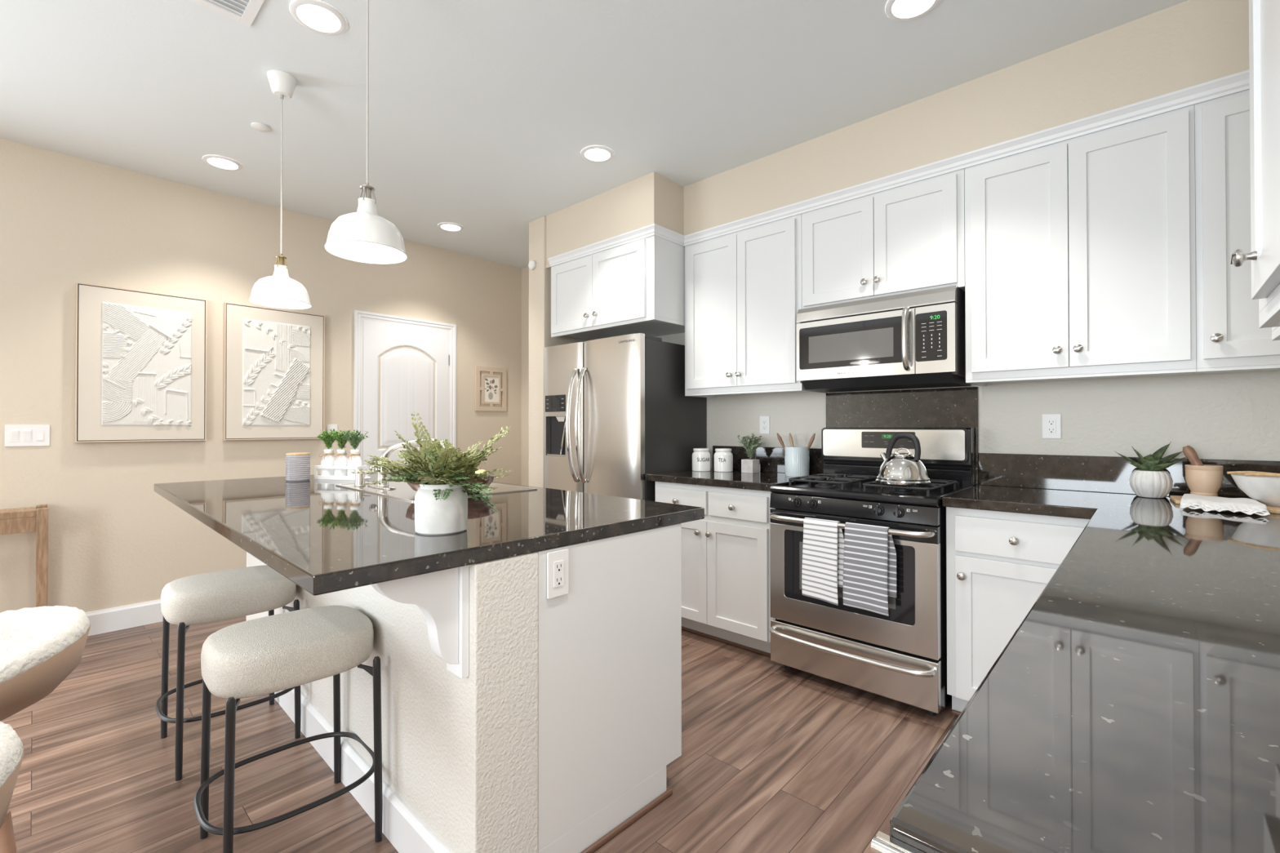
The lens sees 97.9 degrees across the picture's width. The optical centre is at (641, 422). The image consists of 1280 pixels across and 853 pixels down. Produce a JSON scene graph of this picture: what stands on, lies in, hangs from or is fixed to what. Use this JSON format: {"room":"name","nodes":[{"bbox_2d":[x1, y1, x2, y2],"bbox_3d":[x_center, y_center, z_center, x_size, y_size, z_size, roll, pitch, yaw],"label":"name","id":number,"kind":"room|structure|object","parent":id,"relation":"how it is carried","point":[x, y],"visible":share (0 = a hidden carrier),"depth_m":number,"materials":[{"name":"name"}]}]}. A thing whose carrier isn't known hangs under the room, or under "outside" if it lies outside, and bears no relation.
{"room":"kitchen","nodes":[
{"label":"kitchen","id":0,"kind":"room"},
{"bbox_2d":[0,137,521,613],"bbox_3d":[-3.321,-0.145,3.140,0.100,2.741,6.538,0,-1,43],"label":"wall","id":1,"kind":"structure","parent":0,"point":[66,220],"depth_m":3.42,"materials":[{"name":"beige paint"}]},
{"bbox_2d":[4,425,49,446],"bbox_3d":[-3.342,0.072,3.032,0.011,0.116,0.165,0,-1,43],"label":"light switch","id":2,"kind":"object","parent":1,"relation":"attached to","point":[15,435],"visible":1,"depth_m":3.03,"materials":[{"name":"white plastic"}]},
{"bbox_2d":[10,429,19,441],"bbox_3d":[-3.373,0.072,2.998,0.001,0.066,0.033,0,-1,43],"label":"switch","id":3,"kind":"object","parent":2,"relation":"attached to","point":[15,433],"depth_m":3.00,"materials":[{"name":"white plastic"}]},
{"bbox_2d":[22,429,31,441],"bbox_3d":[-3.342,0.072,3.031,0.001,0.066,0.033,0,-1,43],"label":"switch","id":4,"kind":"object","parent":2,"relation":"attached to","point":[27,433],"depth_m":3.03,"materials":[{"name":"white plastic"}]},
{"bbox_2d":[35,429,44,441],"bbox_3d":[-3.311,0.072,3.065,0.001,0.066,0.033,0,-1,43],"label":"switch","id":5,"kind":"object","parent":2,"relation":"attached to","point":[40,433],"depth_m":3.07,"materials":[{"name":"white plastic"}]},
{"bbox_2d":[84,599,163,635],"bbox_3d":[-3.032,1.160,3.360,0.015,0.135,2.448,0,-1,43],"label":"baseboard","id":6,"kind":"structure","parent":1,"relation":"attached to","point":[114,619],"depth_m":3.31,"materials":[{"name":"white paint"}]},
{"bbox_2d":[74,282,207,442],"bbox_3d":[-3.003,-0.338,3.368,0.058,0.906,0.591,0,-1,43],"label":"art","id":7,"kind":"object","parent":1,"relation":"attached to","point":[140,356],"visible":1,"depth_m":3.33,"materials":[{"name":"white paper"}]},
{"bbox_2d":[222,302,324,439],"bbox_3d":[-2.538,-0.334,3.874,0.060,0.906,0.598,0,-1,43],"label":"art","id":8,"kind":"object","parent":1,"relation":"attached to","point":[273,359],"visible":1,"depth_m":3.84,"materials":[{"name":"white paper"}]},
{"bbox_2d":[327,424,337,432],"bbox_3d":[-2.311,0.073,4.160,0.008,0.116,0.072,0,-1,43],"label":"wall outlet","id":9,"kind":"object","parent":1,"relation":"attached to","point":[331,427],"visible":0.45,"depth_m":4.16,"materials":[{"name":"white plastic"}]},
{"bbox_2d":[353,310,456,460],"bbox_3d":[-1.919,0.188,4.579,0.018,2.096,0.842,0,-1,43],"label":"trim","id":10,"kind":"structure","parent":1,"relation":"attached to","point":[359,316],"depth_m":4.44,"materials":[{"name":"white paint"}]},
{"bbox_2d":[362,319,449,471],"bbox_3d":[-1.897,0.215,4.559,0.083,2.025,0.716,0,-1,43],"label":"door","id":11,"kind":"structure","parent":1,"relation":"in","point":[406,375],"depth_m":4.54,"materials":[{"name":"white paint"}]},
{"bbox_2d":[475,365,506,411],"bbox_3d":[-1.394,-0.306,5.154,0.018,0.403,0.323,0,-1,43],"label":"picture","id":12,"kind":"object","parent":1,"relation":"attached to","point":[491,388],"visible":1,"depth_m":5.15,"materials":[{"name":"beige wood"}]},
{"bbox_2d":[486,380,496,399],"bbox_3d":[-1.390,-0.300,5.155,0.003,0.181,0.106,0,-1,43],"label":"print","id":13,"kind":"object","parent":12,"relation":"attached to","point":[491,384],"depth_m":5.15,"materials":[{"name":"beige paper"}]},
{"bbox_2d":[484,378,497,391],"bbox_3d":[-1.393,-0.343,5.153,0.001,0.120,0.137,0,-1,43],"label":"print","id":14,"kind":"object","parent":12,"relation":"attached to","point":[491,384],"depth_m":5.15,"materials":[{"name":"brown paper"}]},
{"bbox_2d":[246,551,537,852],"bbox_3d":[-1.163,0.781,2.174,2.298,0.873,0.182,0,-1,44],"label":"wall","id":15,"kind":"structure","parent":0,"point":[462,754],"depth_m":1.42,"materials":[{"name":"white paint"}]},
{"bbox_2d":[274,688,451,852],"bbox_3d":[-1.237,1.149,2.104,2.313,0.135,0.017,0,-1,44],"label":"baseboard","id":16,"kind":"structure","parent":15,"relation":"attached to","point":[402,827],"depth_m":1.74,"materials":[{"name":"white paint"}]},
{"bbox_2d":[370,564,469,679],"bbox_3d":[-0.515,0.473,1.286,0.075,0.273,0.214,0,-1,44],"label":"corbel","id":17,"kind":"object","parent":15,"relation":"attached to","point":[442,597],"visible":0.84,"depth_m":1.31,"materials":[{"name":"white paint"}]},
{"bbox_2d":[414,484,467,535],"bbox_3d":[-0.550,0.232,1.529,0.138,0.132,0.138,0,-1,43],"label":"pot","id":18,"kind":"object","parent":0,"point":[433,516],"depth_m":1.47,"materials":[{"name":"white ceramic"}]},
{"bbox_2d":[0,615,958,852],"bbox_3d":[-1.471,1.236,1.366,5.209,0.050,6.638,0,-1,43],"label":"floor","id":19,"kind":"structure","parent":0,"point":[775,758],"depth_m":1.98,"materials":[{"name":"brown wood"}]},
{"bbox_2d":[0,721,24,829],"bbox_3d":[-1.091,0.831,0.642,0.505,0.752,0.569,0,-1,-39],"label":"barrel chair","id":20,"kind":"object","parent":19,"relation":"on","point":[11,748],"visible":1,"depth_m":0.79,"materials":[{"name":"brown fabric"}]},
{"bbox_2d":[0,504,48,607],"bbox_3d":[-3.619,0.834,2.503,0.247,0.775,1.297,0,-1,43],"label":"console table","id":21,"kind":"object","parent":19,"relation":"on","point":[39,524],"visible":0.69,"depth_m":2.88,"materials":[{"name":"brown wood"}]},
{"bbox_2d":[0,605,90,852],"bbox_3d":[-1.531,0.835,1.187,0.569,0.752,0.505,0,-1,37],"label":"barrel chair","id":22,"kind":"object","parent":19,"relation":"on","point":[40,646],"visible":0.98,"depth_m":1.23,"materials":[{"name":"white fabric"}]},
{"bbox_2d":[155,564,301,781],"bbox_3d":[-1.588,0.906,2.155,0.394,0.622,0.439,0,-1,44],"label":"bar stool","id":23,"kind":"object","parent":19,"relation":"on","point":[232,593],"visible":0.8,"depth_m":2.04,"materials":[{"name":"fabric"}]},
{"bbox_2d":[160,564,296,625],"bbox_3d":[-1.588,0.657,2.157,0.344,0.124,0.410,0,-1,44],"label":"seat cushion","id":24,"kind":"object","parent":23,"relation":"on","point":[232,593],"depth_m":2.04,"materials":[{"name":"fabric"}]},
{"bbox_2d":[193,605,382,852],"bbox_3d":[-1.022,0.902,1.625,0.439,0.622,0.394,0,-1,-45],"label":"bar stool","id":25,"kind":"object","parent":19,"relation":"on","point":[275,653],"visible":1,"depth_m":1.54,"materials":[{"name":"fabric"}]},
{"bbox_2d":[200,605,373,698],"bbox_3d":[-1.022,0.653,1.627,0.410,0.124,0.344,0,-1,-45],"label":"seat cushion","id":26,"kind":"object","parent":25,"relation":"on","point":[275,653],"depth_m":1.52,"materials":[{"name":"fabric"}]},
{"bbox_2d":[537,523,681,852],"bbox_3d":[-0.893,0.783,2.459,2.296,0.873,0.604,0,-1,44],"label":"base cabinet","id":27,"kind":"object","parent":19,"relation":"on","point":[610,647],"visible":0.33,"depth_m":1.63,"materials":[{"name":"white paint"}]},
{"bbox_2d":[153,470,704,595],"bbox_3d":[-1.117,0.325,2.385,2.522,0.040,1.238,0,-1,44],"label":"countertop","id":28,"kind":"structure","parent":27,"relation":"on","point":[324,537],"depth_m":1.66,"materials":[{"name":"stone"}]},
{"bbox_2d":[285,453,310,481],"bbox_3d":[-1.824,0.236,2.955,0.113,0.147,0.113,0,-1,43],"label":"jar","id":29,"kind":"object","parent":28,"relation":"on","point":[297,464],"visible":1,"depth_m":2.91,"materials":[{"name":"grey ceramic"}]},
{"bbox_2d":[314,465,368,479],"bbox_3d":[-1.639,0.273,3.041,0.277,0.074,0.086,0,0,14],"label":"caddy","id":30,"kind":"object","parent":28,"relation":"on","point":[316,467],"visible":0.78,"depth_m":3.00,"materials":[{"name":"white plastic"}]},
{"bbox_2d":[316,428,341,475],"bbox_3d":[-1.714,0.167,3.066,0.128,0.263,0.120,0,0,13],"label":"potted plant","id":31,"kind":"object","parent":30,"relation":"in","point":[327,460],"visible":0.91,"depth_m":3.04,"materials":[{"name":"white ceramic"}]},
{"bbox_2d":[320,448,335,475],"bbox_3d":[-1.721,0.223,3.061,0.076,0.150,0.076,0,0,14],"label":"bottle","id":32,"kind":"object","parent":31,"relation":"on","point":[327,460],"depth_m":3.03,"materials":[{"name":"white ceramic"}]},
{"bbox_2d":[329,429,351,475],"bbox_3d":[-1.637,0.168,3.039,0.118,0.261,0.116,0,0,-4],"label":"bottle","id":33,"kind":"object","parent":30,"relation":"in","point":[340,460],"visible":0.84,"depth_m":3.02,"materials":[{"name":"white ceramic"}]},
{"bbox_2d":[339,429,368,475],"bbox_3d":[-1.556,0.169,3.021,0.136,0.258,0.137,0,0,13],"label":"bottle","id":34,"kind":"object","parent":30,"relation":"in","point":[354,460],"visible":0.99,"depth_m":3.00,"materials":[{"name":"white ceramic"}]},
{"bbox_2d":[367,437,446,489],"bbox_3d":[-1.101,0.187,2.560,0.420,0.231,0.148,0,0,12],"label":"faucet","id":35,"kind":"object","parent":28,"relation":"on","point":[386,453],"visible":0.6,"depth_m":2.56,"materials":[{"name":"silver metal"}]},
{"bbox_2d":[349,413,511,535],"bbox_3d":[-0.567,0.133,1.527,0.419,0.329,0.290,0,0,-11],"label":"potted fern","id":36,"kind":"object","parent":28,"relation":"on","point":[441,501],"visible":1,"depth_m":1.48,"materials":[{"name":"green plant"}]},
{"bbox_2d":[335,481,537,502],"bbox_3d":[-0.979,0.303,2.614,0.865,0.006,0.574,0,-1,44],"label":"sink","id":37,"kind":"object","parent":28,"relation":"in","point":[403,491],"visible":0.32,"depth_m":2.48,"materials":[{"name":"silver metal"}]},
{"bbox_2d":[354,473,370,486],"bbox_3d":[-1.326,0.271,2.649,0.076,0.065,0.050,0,0,-13],"label":"soap dispenser","id":38,"kind":"object","parent":37,"relation":"on","point":[359,477],"visible":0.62,"depth_m":2.63,"materials":[{"name":"silver metal"}]},
{"bbox_2d":[407,471,494,494],"bbox_3d":[-0.811,0.259,2.373,0.360,0.083,0.360,0,-1,43],"label":"fruit bowl","id":39,"kind":"object","parent":37,"relation":"on","point":[415,486],"visible":0.15,"depth_m":2.28,"materials":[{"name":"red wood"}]},
{"bbox_2d":[546,548,568,599],"bbox_3d":[-0.224,0.405,1.491,0.008,0.122,0.070,0,-1,43],"label":"wall outlet","id":40,"kind":"object","parent":27,"relation":"attached to","point":[557,562],"visible":1,"depth_m":1.49,"materials":[{"name":"white plastic"}]},
{"bbox_2d":[553,560,564,587],"bbox_3d":[-0.222,0.405,1.490,0.002,0.068,0.034,0,-1,44],"label":"receptacle","id":41,"kind":"object","parent":40,"relation":"attached to","point":[557,575],"depth_m":1.49,"materials":[{"name":"white plastic"}]},
{"bbox_2d":[581,788,672,852],"bbox_3d":[-0.082,1.203,1.631,0.015,0.018,0.524,0,-1,44],"label":"trim","id":42,"kind":"structure","parent":27,"relation":"attached to","point":[666,794],"depth_m":1.67,"materials":[{"name":"brown wood"}]},
{"bbox_2d":[543,333,706,501],"bbox_3d":[-0.165,0.348,3.865,0.944,1.762,0.774,0,-1,43],"label":"refrigerator","id":43,"kind":"object","parent":19,"relation":"on","point":[617,411],"visible":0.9,"depth_m":3.56,"materials":[{"name":"grey metal"}]},
{"bbox_2d":[655,481,773,653],"bbox_3d":[0.566,0.788,3.282,0.806,0.873,0.658,0,-1,43],"label":"base cabinet","id":44,"kind":"object","parent":19,"relation":"on","point":[726,558],"visible":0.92,"depth_m":3.00,"materials":[{"name":"white paint"}]},
{"bbox_2d":[681,626,770,657],"bbox_3d":[0.423,1.214,3.122,0.806,0.018,0.016,0,-1,43],"label":"trim","id":45,"kind":"structure","parent":44,"relation":"attached to","point":[761,652],"depth_m":3.07,"materials":[{"name":"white wood"}]},
{"bbox_2d":[645,468,822,491],"bbox_3d":[0.557,0.331,3.305,0.858,0.040,0.643,0,-1,43],"label":"countertop","id":46,"kind":"structure","parent":44,"relation":"on","point":[761,481],"depth_m":3.15,"materials":[{"name":"stone"}]},
{"bbox_2d":[692,448,711,471],"bbox_3d":[0.386,0.240,3.599,0.122,0.147,0.121,0,-1,43],"label":"canister","id":47,"kind":"object","parent":46,"relation":"on","point":[701,457],"visible":1,"depth_m":3.55,"materials":[{"name":"white ceramic"}]},
{"bbox_2d":[714,448,733,471],"bbox_3d":[0.521,0.239,3.556,0.121,0.147,0.122,0,-1,43],"label":"canister","id":48,"kind":"object","parent":46,"relation":"on","point":[723,457],"visible":1,"depth_m":3.51,"materials":[{"name":"white ceramic"}]},
{"bbox_2d":[737,432,764,473],"bbox_3d":[0.668,0.189,3.456,0.167,0.246,0.168,0,-1,43],"label":"potted plant","id":49,"kind":"object","parent":46,"relation":"on","point":[750,465],"visible":1,"depth_m":3.43,"materials":[{"name":"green plant"}]},
{"bbox_2d":[784,446,809,476],"bbox_3d":[0.903,0.226,3.240,0.140,0.168,0.140,0,0,-2],"label":"utensil crock","id":50,"kind":"object","parent":46,"relation":"on","point":[797,459],"visible":0.97,"depth_m":3.18,"materials":[{"name":"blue ceramic"}]},
{"bbox_2d":[776,432,785,449],"bbox_3d":[0.851,0.177,3.278,0.122,0.228,0.021,0,-1,41],"label":"wooden utensil","id":51,"kind":"object","parent":50,"relation":"in","point":[779,437],"visible":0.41,"depth_m":3.30,"materials":[{"name":"brown wood"}]},
{"bbox_2d":[807,433,815,450],"bbox_3d":[0.948,0.176,3.205,0.107,0.228,0.021,0,-1,43],"label":"wooden utensil","id":52,"kind":"object","parent":50,"relation":"in","point":[812,437],"visible":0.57,"depth_m":3.18,"materials":[{"name":"brown wood"}]},
{"bbox_2d":[768,427,974,715],"bbox_3d":[1.106,0.623,2.703,0.763,1.193,0.730,0,-1,43],"label":"gas range","id":53,"kind":"object","parent":19,"relation":"on","point":[901,656],"visible":0.75,"depth_m":2.50,"materials":[{"name":"silver metal"}]},
{"bbox_2d":[801,517,844,605],"bbox_3d":[0.815,0.617,2.494,0.189,0.364,0.044,0,-1,43],"label":"dish towel","id":54,"kind":"object","parent":53,"relation":"hanging from","point":[823,546],"visible":0.98,"depth_m":2.48,"materials":[{"name":"white fabric"}]},
{"bbox_2d":[843,522,896,616],"bbox_3d":[0.963,0.615,2.358,0.210,0.361,0.044,0,-1,43],"label":"dish towel","id":55,"kind":"object","parent":53,"relation":"hanging from","point":[869,560],"visible":1,"depth_m":2.34,"materials":[{"name":"grey fabric"}]},
{"bbox_2d":[769,478,972,506],"bbox_3d":[1.102,0.325,2.700,0.763,0.042,0.586,0,-1,43],"label":"cooktop","id":56,"kind":"object","parent":53,"relation":"in","point":[853,493],"depth_m":2.54,"materials":[{"name":"black metal"}]},
{"bbox_2d":[875,431,931,485],"bbox_3d":[1.165,0.158,2.486,0.224,0.229,0.224,0,-1,43],"label":"kettle","id":57,"kind":"object","parent":53,"relation":"on","point":[900,468],"visible":1,"depth_m":2.42,"materials":[{"name":"silver metal"}]},
{"bbox_2d":[946,506,1089,712],"bbox_3d":[1.627,0.780,2.309,0.520,0.873,0.658,0,-1,43],"label":"base cabinet","id":58,"kind":"object","parent":19,"relation":"on","point":[998,564],"visible":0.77,"depth_m":2.17,"materials":[{"name":"white paint"}]},
{"bbox_3d":[1.126,0.770,0.972,0.638,0.873,2.043,0,-1,43],"label":"cabinet","id":59,"kind":"object","parent":19,"relation":"on","visible":0},
{"bbox_2d":[889,484,1279,852],"bbox_3d":[1.149,0.315,1.358,1.120,0.040,2.714,0,-1,43],"label":"countertop","id":60,"kind":"structure","parent":59,"relation":"on","point":[1134,707],"depth_m":0.56,"materials":[{"name":"stone"}]},
{"bbox_2d":[870,831,924,852],"bbox_3d":[0.335,0.303,0.252,0.450,0.010,0.016,0,-1,43],"label":"bar","id":61,"kind":"object","parent":60,"relation":"attached to","point":[882,842],"visible":1,"depth_m":0.40,"materials":[{"name":"silver metal"}]},
{"bbox_2d":[1114,442,1186,497],"bbox_3d":[2.053,0.188,2.243,0.222,0.228,0.143,0,-1,43],"label":"succulent planter","id":62,"kind":"object","parent":60,"relation":"on","point":[1150,481],"visible":1,"depth_m":2.21,"materials":[{"name":"white ceramic"}]},
{"bbox_2d":[1169,495,1279,514],"bbox_3d":[2.135,0.292,1.935,0.432,0.014,0.408,0,-1,43],"label":"cutting board","id":63,"kind":"object","parent":60,"relation":"on","point":[1175,499],"visible":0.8,"depth_m":1.89,"materials":[{"name":"brown wood"}]},
{"bbox_2d":[1184,464,1223,496],"bbox_3d":[2.122,0.224,2.103,0.103,0.124,0.103,0,-1,43],"label":"mortar","id":64,"kind":"object","parent":63,"relation":"on","point":[1206,480],"visible":0.8,"depth_m":2.07,"materials":[{"name":"beige ceramic"}]},
{"bbox_2d":[1182,445,1204,466],"bbox_3d":[2.111,0.163,2.116,0.081,0.150,0.038,0,-1,43],"label":"pestle","id":65,"kind":"object","parent":64,"relation":"in","point":[1189,452],"visible":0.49,"depth_m":2.12,"materials":[{"name":"brown wood"}]},
{"bbox_2d":[1179,493,1270,515],"bbox_3d":[1.996,0.282,1.925,0.202,0.032,0.331,0,-1,43],"label":"folded cloth","id":66,"kind":"object","parent":63,"relation":"on","point":[1248,506],"visible":1,"depth_m":1.88,"materials":[{"name":"white fabric"}]},
{"bbox_2d":[1231,474,1279,506],"bbox_3d":[2.197,0.235,1.899,0.260,0.099,0.260,0,-1,43],"label":"mixing bowl","id":67,"kind":"object","parent":63,"relation":"on","point":[1264,490],"visible":0.88,"depth_m":1.89,"materials":[{"name":"white ceramic"}]},
{"bbox_2d":[1226,471,1275,474],"bbox_3d":[2.190,0.185,1.891,0.280,0.031,0.028,0,-1,40],"label":"server","id":68,"kind":"object","parent":67,"relation":"on","point":[1233,472],"visible":0.64,"depth_m":1.96,"materials":[{"name":"brown wood"}]},
{"bbox_2d":[1244,472,1279,477],"bbox_3d":[2.156,0.184,1.801,0.028,0.031,0.280,0,-1,-37],"label":"server","id":69,"kind":"object","parent":67,"relation":"on","point":[1259,474],"visible":1,"depth_m":1.88,"materials":[{"name":"brown wood"}]},
{"bbox_2d":[521,266,528,485],"bbox_3d":[-0.743,-0.131,5.089,1.067,2.741,0.100,0,-1,43],"label":"wall","id":70,"kind":"structure","parent":0,"point":[525,271],"depth_m":5.37,"materials":[{"name":"beige paint"}]},
{"bbox_2d":[528,215,591,487],"bbox_3d":[-0.514,-0.137,4.409,0.190,2.741,0.792,0,-1,43],"label":"wall column","id":71,"kind":"structure","parent":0,"point":[540,277],"depth_m":4.11,"materials":[{"name":"beige paint"}]},
{"bbox_2d":[528,260,536,270],"bbox_3d":[-0.815,-1.168,4.135,0.068,0.068,0.028,0,-1,43],"label":"round sensor","id":72,"kind":"object","parent":71,"relation":"attached to","point":[531,264],"visible":1,"depth_m":4.12,"materials":[{"name":"white plastic"}]},
{"bbox_2d":[0,0,1187,268],"bbox_3d":[-1.473,-1.570,1.387,5.209,0.080,6.638,0,-1,43],"label":"ceiling","id":73,"kind":"structure","parent":0,"point":[482,113],"depth_m":2.49,"materials":[{"name":"white paint"}]},
{"bbox_2d":[202,154,242,170],"bbox_3d":[-2.442,-1.510,3.246,0.188,0.008,0.188,0,-1,43],"label":"recessed light","id":74,"kind":"object","parent":73,"relation":"in","point":[216,161],"visible":1,"depth_m":3.24,"materials":[{"name":"white plastic"}]},
{"bbox_2d":[189,0,264,26],"bbox_3d":[-1.493,-1.521,1.873,0.375,0.009,0.377,0,-1,43],"label":"ceiling vent","id":75,"kind":"object","parent":73,"relation":"in","point":[253,6],"visible":1,"depth_m":2.05,"materials":[{"name":"white plastic"}]},
{"bbox_2d":[250,122,270,132],"bbox_3d":[-1.956,-1.512,2.859,0.084,0.010,0.084,0,-1,43],"label":"sprinkler cover","id":76,"kind":"object","parent":73,"relation":"attached to","point":[259,126],"visible":1,"depth_m":2.85,"materials":[{"name":"white plastic"}]},
{"bbox_2d":[248,69,311,309],"bbox_3d":[-1.588,-1.022,2.454,0.232,0.998,0.232,0,-1,43],"label":"pendant lamp","id":77,"kind":"object","parent":73,"relation":"hanging from","point":[277,290],"visible":1,"depth_m":2.43,"materials":[{"name":"white metal"}]},
{"bbox_2d":[288,0,346,35],"bbox_3d":[-1.213,-1.520,2.093,0.188,0.008,0.188,0,-1,43],"label":"recessed light","id":78,"kind":"object","parent":73,"relation":"in","point":[317,15],"visible":1,"depth_m":2.09,"materials":[{"name":"white plastic"}]},
{"bbox_2d":[324,0,407,263],"bbox_3d":[-0.858,-1.028,1.744,0.232,0.998,0.232,0,-1,43],"label":"pendant lamp","id":79,"kind":"object","parent":73,"relation":"hanging from","point":[363,235],"visible":1,"depth_m":1.72,"materials":[{"name":"white metal"}]},
{"bbox_2d":[437,222,463,231],"bbox_3d":[-1.471,-1.503,4.290,0.188,0.008,0.188,0,-1,43],"label":"recessed light","id":80,"kind":"object","parent":73,"relation":"in","point":[448,226],"visible":1,"depth_m":4.27,"materials":[{"name":"white plastic"}]},
{"bbox_2d":[580,145,613,162],"bbox_3d":[-0.250,-1.512,3.143,0.188,0.008,0.188,0,-1,43],"label":"recessed light","id":81,"kind":"object","parent":73,"relation":"in","point":[597,153],"visible":1,"depth_m":3.13,"materials":[{"name":"white plastic"}]},
{"bbox_2d":[884,0,940,21],"bbox_3d":[0.985,-1.522,2.019,0.188,0.008,0.188,0,-1,43],"label":"recessed light","id":82,"kind":"object","parent":73,"relation":"in","point":[895,10],"visible":1,"depth_m":2.05,"materials":[{"name":"white plastic"}]},
{"bbox_2d":[546,171,684,269],"bbox_3d":[-0.105,-1.321,3.947,1.050,0.381,0.614,0,-1,43],"label":"wall","id":83,"kind":"structure","parent":0,"point":[651,198],"depth_m":3.58,"materials":[{"name":"beige paint"}]},
{"bbox_2d":[547,69,1249,266],"bbox_3d":[0.790,-1.163,2.883,3.692,0.055,0.319,0,-1,43],"label":"trim","id":84,"kind":"structure","parent":83,"relation":"attached to","point":[1238,82],"depth_m":2.49,"materials":[{"name":"white paint"}]},
{"bbox_2d":[684,0,1248,235],"bbox_3d":[1.375,-1.330,2.785,2.702,0.381,0.325,0,-1,43],"label":"wall","id":85,"kind":"structure","parent":0,"point":[1188,43],"depth_m":2.40,"materials":[{"name":"beige paint"}]},
{"bbox_2d":[655,332,1279,468],"bbox_3d":[1.133,-0.146,3.288,3.752,2.741,0.100,0,-1,43],"label":"wall","id":86,"kind":"structure","parent":0,"point":[1236,415],"depth_m":2.42,"materials":[{"name":"white paint"}]},
{"bbox_2d":[551,235,684,340],"bbox_3d":[-0.101,-0.874,3.906,0.992,0.511,0.660,0,-1,43],"label":"upper cabinet","id":87,"kind":"object","parent":86,"relation":"attached to","point":[638,286],"visible":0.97,"depth_m":3.58,"materials":[{"name":"white paint"}]},
{"bbox_2d":[684,213,826,398],"bbox_3d":[0.664,-0.652,3.399,0.804,0.964,0.370,0,-1,43],"label":"upper cabinet","id":88,"kind":"object","parent":86,"relation":"attached to","point":[743,288],"visible":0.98,"depth_m":3.25,"materials":[{"name":"white paint"}]},
{"bbox_2d":[760,416,769,433],"bbox_3d":[0.779,0.016,3.536,0.070,0.112,0.008,0,-1,43],"label":"wall outlet","id":89,"kind":"object","parent":86,"relation":"attached to","point":[764,420],"visible":1,"depth_m":3.53,"materials":[{"name":"white plastic"}]},
{"bbox_2d":[761,419,766,430],"bbox_3d":[0.778,0.016,3.534,0.034,0.068,0.002,0,-1,43],"label":"receptacle","id":90,"kind":"object","parent":89,"relation":"attached to","point":[763,421],"depth_m":3.53,"materials":[{"name":"white plastic"}]},
{"bbox_2d":[712,445,824,475],"bbox_3d":[0.783,0.234,3.522,0.802,0.156,0.019,0,-1,43],"label":"backsplash","id":91,"kind":"structure","parent":86,"relation":"attached to","point":[771,460],"depth_m":3.49,"materials":[{"name":"stone"}]},
{"bbox_2d":[801,168,964,308],"bbox_3d":[1.250,-0.873,2.864,0.784,0.531,0.370,0,-1,43],"label":"upper cabinet","id":92,"kind":"object","parent":86,"relation":"attached to","point":[909,237],"visible":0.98,"depth_m":2.71,"materials":[{"name":"white paint"}]},
{"bbox_2d":[796,285,970,391],"bbox_3d":[1.208,-0.392,2.823,0.755,0.428,0.437,0,-1,43],"label":"microwave","id":93,"kind":"object","parent":92,"relation":"attached to","point":[915,340],"visible":1,"depth_m":2.67,"materials":[{"name":"grey metal"}]},
{"bbox_2d":[826,386,978,485],"bbox_3d":[1.364,0.083,2.990,0.774,0.510,0.020,0,-1,43],"label":"backsplash","id":94,"kind":"structure","parent":86,"relation":"attached to","point":[945,407],"depth_m":2.93,"materials":[{"name":"stone"}]},
{"bbox_2d":[1041,413,1061,438],"bbox_3d":[1.867,0.018,2.539,0.070,0.112,0.008,0,-1,43],"label":"wall outlet","id":95,"kind":"object","parent":86,"relation":"attached to","point":[1051,423],"visible":1,"depth_m":2.54,"materials":[{"name":"white plastic"}]},
{"bbox_2d":[1046,418,1056,433],"bbox_3d":[1.866,0.018,2.537,0.034,0.068,0.002,0,-1,43],"label":"receptacle","id":96,"kind":"object","parent":95,"relation":"attached to","point":[1051,423],"depth_m":2.54,"materials":[{"name":"white plastic"}]},
{"bbox_2d":[964,104,1196,386],"bbox_3d":[1.810,-0.660,2.348,0.733,0.964,0.370,0,-1,43],"label":"upper cabinet","id":97,"kind":"object","parent":86,"relation":"attached to","point":[1080,251],"visible":1,"depth_m":2.20,"materials":[{"name":"white paint"}]},
{"bbox_2d":[978,453,1279,498],"bbox_3d":[2.062,0.224,2.350,1.116,0.156,0.019,0,-1,43],"label":"backsplash","id":98,"kind":"structure","parent":86,"relation":"attached to","point":[1106,474],"depth_m":2.45,"materials":[{"name":"stone"}]},
{"bbox_2d":[1191,88,1279,374],"bbox_3d":[2.217,-0.664,1.976,0.370,0.964,0.370,0,-1,43],"label":"upper cabinet","id":99,"kind":"object","parent":86,"relation":"attached to","point":[1229,339],"visible":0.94,"depth_m":1.94,"materials":[{"name":"white paint"}]},
{"bbox_3d":[0.411,-0.174,-0.350,0.100,2.741,6.438,0,-1,43],"label":"wall","id":100,"kind":"structure","parent":0,"visible":0},
{"bbox_2d":[1230,0,1279,328],"bbox_3d":[1.030,-0.698,0.689,0.380,1.015,0.900,0,-1,43],"label":"upper cabinet","id":101,"kind":"object","parent":100,"relation":"attached to","point":[1264,15],"visible":1,"depth_m":0.98,"materials":[{"name":"white paint"}]},
{"bbox_2d":[1271,326,1279,340],"bbox_3d":[1.457,-0.696,1.085,0.286,1.015,0.258,0,-1,43],"label":"upper cabinet","id":102,"kind":"object","parent":100,"relation":"attached to","point":[1276,330],"visible":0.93,"depth_m":1.23,"materials":[{"name":"white paint"}]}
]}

